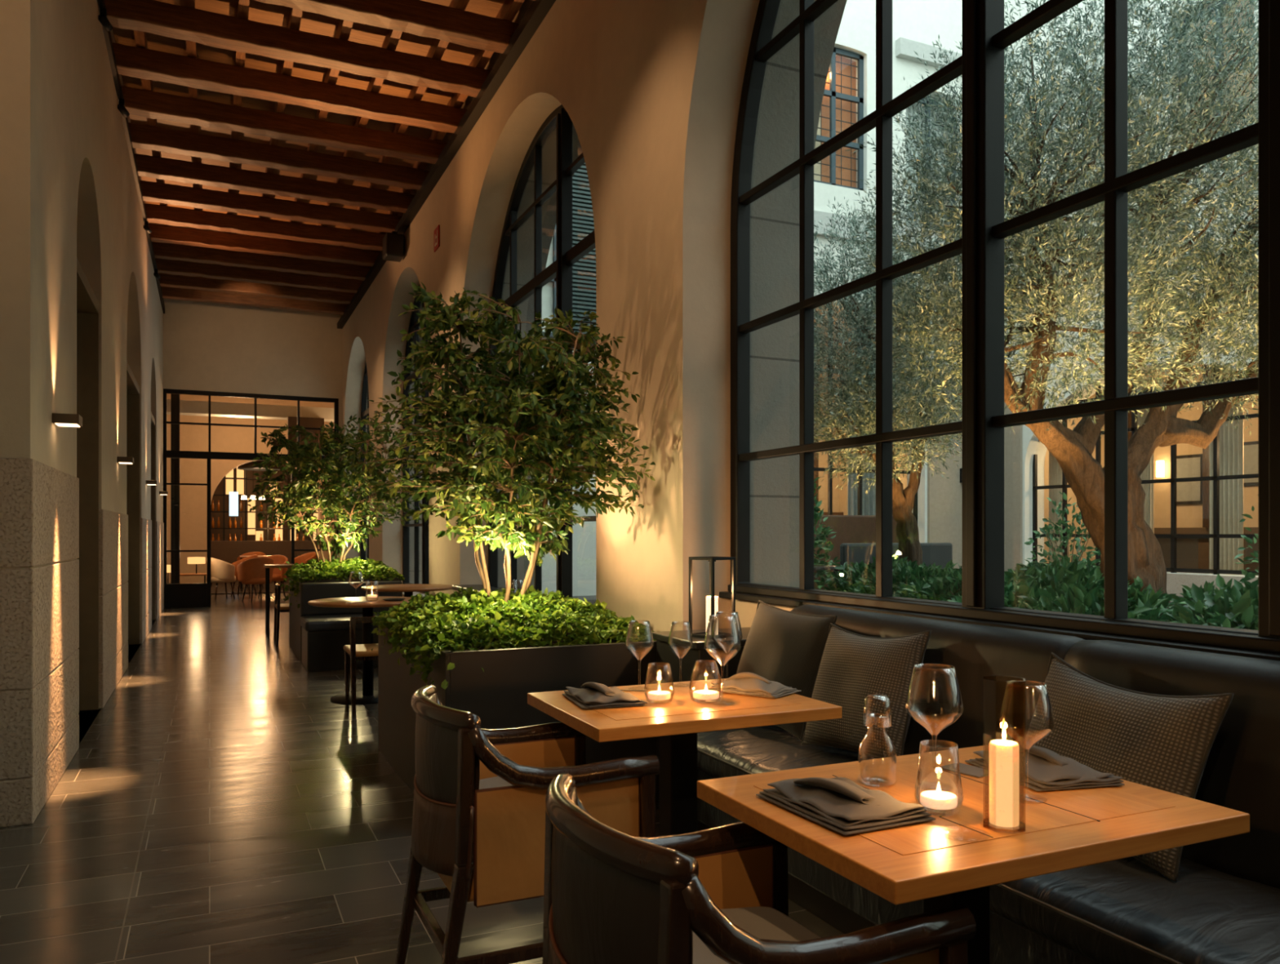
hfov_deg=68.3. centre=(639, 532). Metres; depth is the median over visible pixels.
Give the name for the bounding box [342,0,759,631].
wall
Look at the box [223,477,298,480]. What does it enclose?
shelf
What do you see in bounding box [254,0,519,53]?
ceiling beam
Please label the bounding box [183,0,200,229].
joist
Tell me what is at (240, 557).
table
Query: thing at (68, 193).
wall
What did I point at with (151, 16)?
ceiling beam
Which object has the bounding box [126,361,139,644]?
door
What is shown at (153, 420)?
door
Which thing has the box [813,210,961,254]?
trim
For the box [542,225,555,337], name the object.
window
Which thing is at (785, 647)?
throw pillow
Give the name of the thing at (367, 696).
round table
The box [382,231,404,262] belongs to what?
ceiling speaker
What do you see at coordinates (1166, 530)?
trim
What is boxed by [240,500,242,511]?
bottle
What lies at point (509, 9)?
joist
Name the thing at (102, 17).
spotlight
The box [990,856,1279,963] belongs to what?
seat cushion
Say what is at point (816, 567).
outdoor table
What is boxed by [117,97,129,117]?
spotlight
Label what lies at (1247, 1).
wall
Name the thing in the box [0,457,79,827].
stone plinth
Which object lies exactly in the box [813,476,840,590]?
shrub
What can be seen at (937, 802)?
candle holder
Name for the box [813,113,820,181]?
shutter panel
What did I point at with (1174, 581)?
trim
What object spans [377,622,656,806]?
planter box
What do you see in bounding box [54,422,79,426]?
diffuser
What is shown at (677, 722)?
dining table
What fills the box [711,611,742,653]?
bowl
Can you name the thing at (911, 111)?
panel
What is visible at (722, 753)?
seat cushion
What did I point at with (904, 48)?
trim
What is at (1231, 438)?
drape
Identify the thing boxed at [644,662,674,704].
tea light glass
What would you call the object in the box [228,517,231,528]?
bottle
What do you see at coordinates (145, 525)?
stone plinth
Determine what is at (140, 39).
joist
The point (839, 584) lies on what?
shrub
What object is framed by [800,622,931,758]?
throw pillow
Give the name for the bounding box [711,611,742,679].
wine glass
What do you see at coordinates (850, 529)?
wall
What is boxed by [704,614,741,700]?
wine glass
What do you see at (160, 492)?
wall sconce
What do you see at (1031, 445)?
wall
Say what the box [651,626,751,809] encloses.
box
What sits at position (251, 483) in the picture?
wall
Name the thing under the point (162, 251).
ceiling beam
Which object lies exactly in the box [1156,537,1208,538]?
countertop
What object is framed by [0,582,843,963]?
floor
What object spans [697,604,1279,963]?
banquette
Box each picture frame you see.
[1176,453,1202,504]
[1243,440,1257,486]
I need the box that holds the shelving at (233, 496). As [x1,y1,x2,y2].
[210,466,318,541]
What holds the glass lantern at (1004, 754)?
on the dining table at (953, 860)
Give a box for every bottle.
[211,500,214,511]
[211,516,214,528]
[217,500,220,511]
[217,517,220,528]
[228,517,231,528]
[233,517,236,528]
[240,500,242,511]
[240,517,242,528]
[259,520,262,528]
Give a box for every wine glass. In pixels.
[348,571,363,599]
[625,620,653,684]
[668,621,693,681]
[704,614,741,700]
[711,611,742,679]
[905,663,964,780]
[998,680,1054,794]
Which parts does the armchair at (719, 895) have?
leg, rail, backrest, leg, armrest, panel, leg, armrest, panel, leg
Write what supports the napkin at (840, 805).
on the dining table at (953, 860)
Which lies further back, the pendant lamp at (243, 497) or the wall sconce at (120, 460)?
the pendant lamp at (243, 497)
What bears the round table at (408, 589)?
on the floor
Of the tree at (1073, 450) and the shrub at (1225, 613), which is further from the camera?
the tree at (1073, 450)
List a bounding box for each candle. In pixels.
[706,595,718,635]
[989,724,1019,827]
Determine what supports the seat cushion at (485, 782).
on the armchair at (478, 816)
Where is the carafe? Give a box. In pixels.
[857,693,897,786]
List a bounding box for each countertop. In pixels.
[210,540,318,584]
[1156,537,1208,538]
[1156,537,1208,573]
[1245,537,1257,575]
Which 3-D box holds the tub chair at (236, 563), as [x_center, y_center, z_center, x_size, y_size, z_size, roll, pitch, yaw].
[-7.857,0.844,18.728,0.516,0.818,0.636,0,0,-3]
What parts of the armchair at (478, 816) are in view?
leg, rail, backrest, seat frame, leg, armrest, panel, panel, armrest, leg, leg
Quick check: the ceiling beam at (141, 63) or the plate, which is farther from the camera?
the ceiling beam at (141, 63)
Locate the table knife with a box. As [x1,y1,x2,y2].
[620,689,644,691]
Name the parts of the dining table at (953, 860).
panel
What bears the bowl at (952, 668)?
on the wine glass at (952, 668)
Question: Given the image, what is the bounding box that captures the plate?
[382,598,405,601]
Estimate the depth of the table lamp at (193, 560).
17.26 m
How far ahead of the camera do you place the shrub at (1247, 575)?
10.26 m
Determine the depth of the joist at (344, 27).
8.09 m
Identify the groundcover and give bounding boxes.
[278,555,404,608]
[371,584,656,689]
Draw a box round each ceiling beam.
[104,0,490,97]
[112,42,466,133]
[120,85,447,164]
[128,122,430,190]
[134,153,414,213]
[139,180,401,232]
[144,203,385,250]
[148,223,380,266]
[151,241,371,280]
[155,257,362,293]
[158,272,355,304]
[160,286,348,315]
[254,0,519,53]
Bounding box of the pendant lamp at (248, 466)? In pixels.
[236,460,281,471]
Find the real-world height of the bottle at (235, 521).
0.290 m
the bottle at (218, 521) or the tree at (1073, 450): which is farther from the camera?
the bottle at (218, 521)
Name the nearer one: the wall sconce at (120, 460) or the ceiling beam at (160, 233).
the wall sconce at (120, 460)
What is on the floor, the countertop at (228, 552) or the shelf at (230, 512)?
the countertop at (228, 552)
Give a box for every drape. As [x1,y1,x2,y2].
[1048,422,1062,562]
[1137,378,1154,533]
[1208,367,1243,574]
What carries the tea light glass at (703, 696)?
on the dining table at (677, 722)
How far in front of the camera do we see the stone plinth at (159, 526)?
14.27 m
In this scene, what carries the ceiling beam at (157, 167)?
attached to the wall at (650, 91)
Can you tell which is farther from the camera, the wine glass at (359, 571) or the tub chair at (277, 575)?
the tub chair at (277, 575)
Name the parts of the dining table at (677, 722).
panel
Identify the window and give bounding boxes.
[360,360,368,559]
[402,284,428,593]
[488,104,595,597]
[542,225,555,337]
[719,0,1279,661]
[813,47,863,191]
[813,302,917,523]
[907,96,955,230]
[1032,365,1257,575]
[1178,0,1249,149]
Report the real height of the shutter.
3.090 m
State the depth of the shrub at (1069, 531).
12.31 m
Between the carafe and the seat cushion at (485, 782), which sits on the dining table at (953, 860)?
the carafe
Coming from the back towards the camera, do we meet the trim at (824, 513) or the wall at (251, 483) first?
the wall at (251, 483)
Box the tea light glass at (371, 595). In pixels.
[365,581,378,601]
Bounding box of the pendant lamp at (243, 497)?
[240,495,247,499]
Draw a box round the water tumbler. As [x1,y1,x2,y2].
[512,579,523,591]
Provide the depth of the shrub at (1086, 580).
5.89 m
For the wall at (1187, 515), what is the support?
on the ground
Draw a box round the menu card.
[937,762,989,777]
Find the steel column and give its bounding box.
[170,393,179,583]
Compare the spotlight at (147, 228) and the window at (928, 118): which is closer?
the spotlight at (147, 228)
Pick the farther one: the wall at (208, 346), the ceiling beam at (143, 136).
the wall at (208, 346)
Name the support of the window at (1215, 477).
in the wall at (1031, 445)
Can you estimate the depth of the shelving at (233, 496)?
25.67 m
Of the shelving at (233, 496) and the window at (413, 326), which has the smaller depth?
the window at (413, 326)
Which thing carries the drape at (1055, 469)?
hanging from the wall at (1187, 515)
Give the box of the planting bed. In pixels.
[582,600,1174,606]
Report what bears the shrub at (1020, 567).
in the planting bed
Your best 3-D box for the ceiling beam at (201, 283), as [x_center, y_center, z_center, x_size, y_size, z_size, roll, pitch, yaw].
[-5.904,-3.787,14.673,2.870,0.186,0.181,0,0,-25]
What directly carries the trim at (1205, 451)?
attached to the wall at (1187, 515)
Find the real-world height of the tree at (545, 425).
1.758 m
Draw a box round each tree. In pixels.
[247,413,422,578]
[348,281,655,639]
[813,190,1016,565]
[838,0,1257,608]
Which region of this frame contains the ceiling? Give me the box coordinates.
[112,0,505,263]
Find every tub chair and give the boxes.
[206,557,235,599]
[231,555,257,596]
[236,551,266,587]
[236,556,273,602]
[257,555,288,597]
[294,551,316,564]
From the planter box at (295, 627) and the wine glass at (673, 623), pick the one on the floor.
the planter box at (295, 627)
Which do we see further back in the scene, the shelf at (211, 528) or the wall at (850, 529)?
the shelf at (211, 528)
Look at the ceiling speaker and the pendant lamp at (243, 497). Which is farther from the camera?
the pendant lamp at (243, 497)
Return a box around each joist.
[133,30,170,226]
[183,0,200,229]
[225,0,249,233]
[255,8,302,236]
[271,19,353,308]
[312,29,402,244]
[337,0,469,262]
[366,0,524,250]
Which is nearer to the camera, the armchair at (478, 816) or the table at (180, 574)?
the armchair at (478, 816)
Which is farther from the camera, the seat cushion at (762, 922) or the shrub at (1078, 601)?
the shrub at (1078, 601)
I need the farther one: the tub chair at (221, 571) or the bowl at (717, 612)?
the tub chair at (221, 571)
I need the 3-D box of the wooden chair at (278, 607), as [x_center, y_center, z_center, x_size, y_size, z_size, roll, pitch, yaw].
[-3.896,0.915,10.709,0.464,0.670,0.466,0,0,-25]
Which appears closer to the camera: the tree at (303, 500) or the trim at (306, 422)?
the tree at (303, 500)
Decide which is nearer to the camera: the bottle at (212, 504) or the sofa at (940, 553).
the sofa at (940, 553)
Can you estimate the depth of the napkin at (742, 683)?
2.98 m
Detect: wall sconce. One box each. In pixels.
[52,413,82,426]
[116,456,133,464]
[146,480,157,484]
[159,491,168,494]
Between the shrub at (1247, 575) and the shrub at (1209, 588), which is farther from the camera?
the shrub at (1247, 575)
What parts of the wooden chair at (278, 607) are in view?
leg, leg, seat, seat frame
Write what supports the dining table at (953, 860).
on the floor
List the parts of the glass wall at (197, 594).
panel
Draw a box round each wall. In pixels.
[0,0,163,780]
[163,298,342,553]
[163,388,338,608]
[166,393,333,595]
[210,464,315,541]
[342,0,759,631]
[365,0,847,592]
[542,0,962,595]
[813,305,906,515]
[1004,0,1257,577]
[1044,364,1257,564]
[1193,0,1253,144]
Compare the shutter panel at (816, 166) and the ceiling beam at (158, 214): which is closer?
the ceiling beam at (158, 214)
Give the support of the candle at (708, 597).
on the lantern at (712, 601)
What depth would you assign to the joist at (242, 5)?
7.79 m
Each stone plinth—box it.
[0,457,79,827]
[98,509,128,708]
[139,517,151,644]
[155,520,164,619]
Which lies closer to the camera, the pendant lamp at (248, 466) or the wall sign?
the wall sign
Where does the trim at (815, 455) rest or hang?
attached to the wall at (839, 495)
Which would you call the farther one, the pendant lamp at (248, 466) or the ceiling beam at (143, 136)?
the pendant lamp at (248, 466)
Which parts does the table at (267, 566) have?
leg, leg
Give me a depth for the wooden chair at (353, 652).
6.50 m
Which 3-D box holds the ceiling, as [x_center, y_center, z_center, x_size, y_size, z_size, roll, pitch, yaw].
[-2.621,-4.085,6.773,3.450,0.170,20.500,0,0,-25]
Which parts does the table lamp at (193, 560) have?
lamp shade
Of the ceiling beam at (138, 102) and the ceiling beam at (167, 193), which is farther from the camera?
the ceiling beam at (167, 193)
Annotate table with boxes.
[179,573,206,582]
[239,555,284,591]
[263,564,298,637]
[307,596,411,704]
[360,583,452,596]
[527,678,841,836]
[697,745,1249,963]
[813,564,839,579]
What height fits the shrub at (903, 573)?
0.571 m
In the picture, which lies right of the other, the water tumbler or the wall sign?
the water tumbler
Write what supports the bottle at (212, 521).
on the shelving at (233, 496)
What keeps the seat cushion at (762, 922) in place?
on the armchair at (719, 895)
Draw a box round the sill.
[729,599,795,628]
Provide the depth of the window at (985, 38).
3.24 m
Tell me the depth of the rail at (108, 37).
8.76 m
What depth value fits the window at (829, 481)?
17.23 m
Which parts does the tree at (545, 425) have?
stem, stem, stem, stem, stem, stem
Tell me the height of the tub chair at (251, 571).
0.818 m
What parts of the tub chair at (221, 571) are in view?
leg, backrest, seat, leg, leg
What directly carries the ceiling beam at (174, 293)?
attached to the wall at (650, 91)
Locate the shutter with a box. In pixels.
[572,162,595,345]
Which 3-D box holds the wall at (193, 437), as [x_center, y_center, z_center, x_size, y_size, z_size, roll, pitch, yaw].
[-8.025,-0.850,19.531,6.800,4.200,0.400,0,0,-25]
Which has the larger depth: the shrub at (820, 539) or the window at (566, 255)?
the shrub at (820, 539)
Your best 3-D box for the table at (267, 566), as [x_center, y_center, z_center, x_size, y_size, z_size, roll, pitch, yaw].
[-4.329,0.820,11.544,0.480,0.860,0.480,0,0,-25]
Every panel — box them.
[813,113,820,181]
[906,102,946,231]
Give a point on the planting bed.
(592, 602)
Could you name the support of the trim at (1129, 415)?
attached to the wall at (1187, 515)
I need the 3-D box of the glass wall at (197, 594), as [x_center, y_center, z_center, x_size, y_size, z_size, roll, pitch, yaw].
[-6.659,-0.570,16.257,2.810,3.640,0.070,0,0,-25]
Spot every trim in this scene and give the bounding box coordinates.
[166,399,333,422]
[287,416,324,468]
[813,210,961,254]
[813,335,818,506]
[817,511,843,515]
[895,37,962,68]
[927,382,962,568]
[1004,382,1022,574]
[1023,569,1257,596]
[1127,390,1131,443]
[1154,527,1257,570]
[1202,364,1213,527]
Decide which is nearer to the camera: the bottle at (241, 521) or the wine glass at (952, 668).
the wine glass at (952, 668)
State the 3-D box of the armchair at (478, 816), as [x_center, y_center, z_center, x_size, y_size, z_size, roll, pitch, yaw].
[-0.330,0.840,2.586,0.590,0.820,0.559,0,0,-25]
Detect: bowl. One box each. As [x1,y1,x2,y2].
[348,571,363,588]
[625,620,653,660]
[668,621,693,658]
[704,614,741,666]
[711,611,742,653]
[905,663,964,735]
[998,680,1054,749]
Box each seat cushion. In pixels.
[299,613,378,631]
[479,776,512,789]
[692,906,821,963]
[697,724,876,778]
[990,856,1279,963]
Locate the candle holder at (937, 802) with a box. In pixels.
[914,739,963,817]
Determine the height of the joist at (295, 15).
0.118 m
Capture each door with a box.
[76,257,98,711]
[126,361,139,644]
[151,412,155,619]
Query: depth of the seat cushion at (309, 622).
8.61 m
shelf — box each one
[210,511,318,513]
[210,528,318,528]
[213,493,313,497]
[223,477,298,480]
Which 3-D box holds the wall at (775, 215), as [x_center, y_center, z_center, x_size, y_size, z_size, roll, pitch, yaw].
[-0.569,-4.000,7.709,0.439,10.500,20.500,0,0,-25]
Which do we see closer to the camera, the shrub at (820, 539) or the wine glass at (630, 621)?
the wine glass at (630, 621)
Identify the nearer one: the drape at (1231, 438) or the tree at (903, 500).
the tree at (903, 500)
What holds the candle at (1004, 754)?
on the glass lantern at (1004, 754)
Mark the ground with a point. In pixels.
(581, 597)
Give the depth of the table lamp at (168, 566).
16.79 m
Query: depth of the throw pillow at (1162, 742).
2.23 m
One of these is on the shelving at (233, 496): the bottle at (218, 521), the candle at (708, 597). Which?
the bottle at (218, 521)
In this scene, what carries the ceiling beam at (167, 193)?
attached to the wall at (650, 91)
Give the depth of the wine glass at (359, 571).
7.07 m
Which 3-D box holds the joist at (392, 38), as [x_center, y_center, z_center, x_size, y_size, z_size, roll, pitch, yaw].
[-1.798,-3.941,7.137,0.070,0.118,20.480,0,0,-25]
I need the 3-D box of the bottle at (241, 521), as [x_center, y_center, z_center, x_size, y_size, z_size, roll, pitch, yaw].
[-10.790,-0.275,25.546,0.070,0.290,0.070,0,0,-25]
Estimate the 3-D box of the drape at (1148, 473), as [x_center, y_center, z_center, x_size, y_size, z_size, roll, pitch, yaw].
[8.754,-0.850,16.355,0.080,3.600,0.300,0,0,-25]
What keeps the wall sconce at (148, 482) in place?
attached to the wall at (68, 193)
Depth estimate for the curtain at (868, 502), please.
18.31 m
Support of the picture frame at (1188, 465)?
attached to the wall at (1187, 515)
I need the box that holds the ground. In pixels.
[572,595,1191,602]
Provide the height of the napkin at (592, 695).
0.052 m
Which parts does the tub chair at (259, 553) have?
backrest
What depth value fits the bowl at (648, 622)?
3.05 m
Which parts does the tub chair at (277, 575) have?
backrest, seat, leg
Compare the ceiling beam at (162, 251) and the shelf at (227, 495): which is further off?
the shelf at (227, 495)
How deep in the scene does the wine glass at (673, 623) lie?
3.13 m
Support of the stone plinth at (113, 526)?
on the floor
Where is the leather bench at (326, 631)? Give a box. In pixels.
[299,581,402,671]
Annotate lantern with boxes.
[688,556,735,639]
[960,467,962,483]
[983,675,1025,833]
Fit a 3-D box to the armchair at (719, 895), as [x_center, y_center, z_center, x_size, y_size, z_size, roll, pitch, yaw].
[0.138,0.840,1.585,0.590,0.820,0.559,0,0,-25]
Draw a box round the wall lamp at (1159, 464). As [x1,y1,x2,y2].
[1155,460,1164,477]
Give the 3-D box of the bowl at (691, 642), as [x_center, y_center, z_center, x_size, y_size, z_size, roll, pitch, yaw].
[0.135,0.357,3.139,0.082,0.120,0.082,0,0,-25]
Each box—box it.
[288,573,400,662]
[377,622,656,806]
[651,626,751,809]
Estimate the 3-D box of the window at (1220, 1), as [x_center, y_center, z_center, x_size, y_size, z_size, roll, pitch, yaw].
[8.941,-7.145,14.572,0.060,2.210,1.300,0,0,-25]
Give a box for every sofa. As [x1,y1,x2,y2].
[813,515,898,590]
[840,542,952,575]
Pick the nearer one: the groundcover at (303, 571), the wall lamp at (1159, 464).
the groundcover at (303, 571)
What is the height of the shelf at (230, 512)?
0.030 m
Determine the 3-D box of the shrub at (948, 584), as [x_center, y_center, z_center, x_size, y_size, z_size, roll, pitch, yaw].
[2.561,0.518,7.212,1.437,0.545,1.379,0,0,-25]
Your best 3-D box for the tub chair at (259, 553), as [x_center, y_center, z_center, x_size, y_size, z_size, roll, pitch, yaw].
[-8.972,0.844,21.847,0.636,0.818,0.516,0,0,-42]
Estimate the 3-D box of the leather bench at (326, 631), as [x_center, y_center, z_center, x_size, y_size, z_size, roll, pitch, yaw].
[-2.697,0.865,8.953,0.960,0.770,0.670,0,0,-25]
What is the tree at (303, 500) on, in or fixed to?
on the planter box at (295, 627)
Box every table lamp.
[166,564,170,582]
[187,556,205,573]
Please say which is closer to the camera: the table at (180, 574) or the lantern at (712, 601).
the lantern at (712, 601)
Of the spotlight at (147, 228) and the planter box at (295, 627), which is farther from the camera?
the spotlight at (147, 228)
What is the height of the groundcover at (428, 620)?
0.414 m
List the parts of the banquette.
seat, backrest, backrest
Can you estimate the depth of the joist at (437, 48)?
8.29 m
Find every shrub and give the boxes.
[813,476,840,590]
[822,554,938,591]
[844,558,956,595]
[892,564,1019,600]
[939,579,1065,610]
[1004,555,1176,613]
[1005,554,1092,583]
[1014,580,1172,622]
[1023,491,1101,568]
[1163,582,1257,630]
[1166,573,1257,615]
[1234,505,1257,592]
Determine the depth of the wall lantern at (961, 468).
18.08 m
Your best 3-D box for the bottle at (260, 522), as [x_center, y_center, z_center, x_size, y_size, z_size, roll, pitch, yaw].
[-10.335,-0.275,25.753,0.070,0.290,0.070,0,0,-25]
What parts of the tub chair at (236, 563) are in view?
leg, backrest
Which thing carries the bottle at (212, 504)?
on the shelving at (233, 496)
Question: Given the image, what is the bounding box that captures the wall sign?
[434,224,439,252]
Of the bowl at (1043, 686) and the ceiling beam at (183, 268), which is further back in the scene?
the ceiling beam at (183, 268)
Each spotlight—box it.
[97,7,112,31]
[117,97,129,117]
[143,220,151,233]
[153,268,160,279]
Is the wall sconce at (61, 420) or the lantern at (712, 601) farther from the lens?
the wall sconce at (61, 420)
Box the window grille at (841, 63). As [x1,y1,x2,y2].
[813,56,857,186]
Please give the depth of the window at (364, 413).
16.46 m
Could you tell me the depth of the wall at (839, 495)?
20.76 m
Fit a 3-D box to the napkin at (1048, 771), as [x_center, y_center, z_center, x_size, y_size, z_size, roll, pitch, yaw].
[0.846,0.477,1.991,0.211,0.058,0.258,0,0,-16]
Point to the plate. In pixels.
(384, 599)
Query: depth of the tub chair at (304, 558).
21.47 m
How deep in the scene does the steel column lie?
16.60 m
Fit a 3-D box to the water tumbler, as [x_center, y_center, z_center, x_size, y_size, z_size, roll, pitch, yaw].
[-0.879,0.395,6.798,0.079,0.110,0.079,0,0,-25]
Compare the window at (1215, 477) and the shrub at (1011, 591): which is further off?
the window at (1215, 477)
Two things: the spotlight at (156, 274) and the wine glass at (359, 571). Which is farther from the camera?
the spotlight at (156, 274)
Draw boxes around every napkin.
[561,682,647,709]
[708,672,801,698]
[755,777,935,835]
[964,744,1124,791]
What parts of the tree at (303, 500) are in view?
stem, stem, stem, stem, stem, stem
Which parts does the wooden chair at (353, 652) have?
leg, leg, seat, rail, seat frame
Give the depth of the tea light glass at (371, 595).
7.01 m
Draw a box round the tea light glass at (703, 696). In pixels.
[688,660,723,703]
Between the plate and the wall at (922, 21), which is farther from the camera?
the wall at (922, 21)
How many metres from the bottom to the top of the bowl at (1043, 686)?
0.126 m
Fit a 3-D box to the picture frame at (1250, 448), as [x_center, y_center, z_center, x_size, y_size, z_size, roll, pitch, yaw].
[11.042,-1.250,17.151,0.055,0.800,0.650,0,0,-25]
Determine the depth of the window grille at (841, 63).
17.25 m
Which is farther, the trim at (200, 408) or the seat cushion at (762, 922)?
the trim at (200, 408)
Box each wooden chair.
[273,583,288,646]
[343,616,377,715]
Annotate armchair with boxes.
[395,684,659,963]
[542,773,976,963]
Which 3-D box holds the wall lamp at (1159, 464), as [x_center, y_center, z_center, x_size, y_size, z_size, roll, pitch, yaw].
[10.272,-1.260,18.641,0.137,0.320,0.137,0,0,-25]
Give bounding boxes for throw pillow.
[736,600,837,740]
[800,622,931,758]
[1024,652,1234,882]
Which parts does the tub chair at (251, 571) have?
leg, leg, backrest, seat, leg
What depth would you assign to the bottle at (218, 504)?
25.29 m
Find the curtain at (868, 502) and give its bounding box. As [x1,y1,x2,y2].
[847,375,875,515]

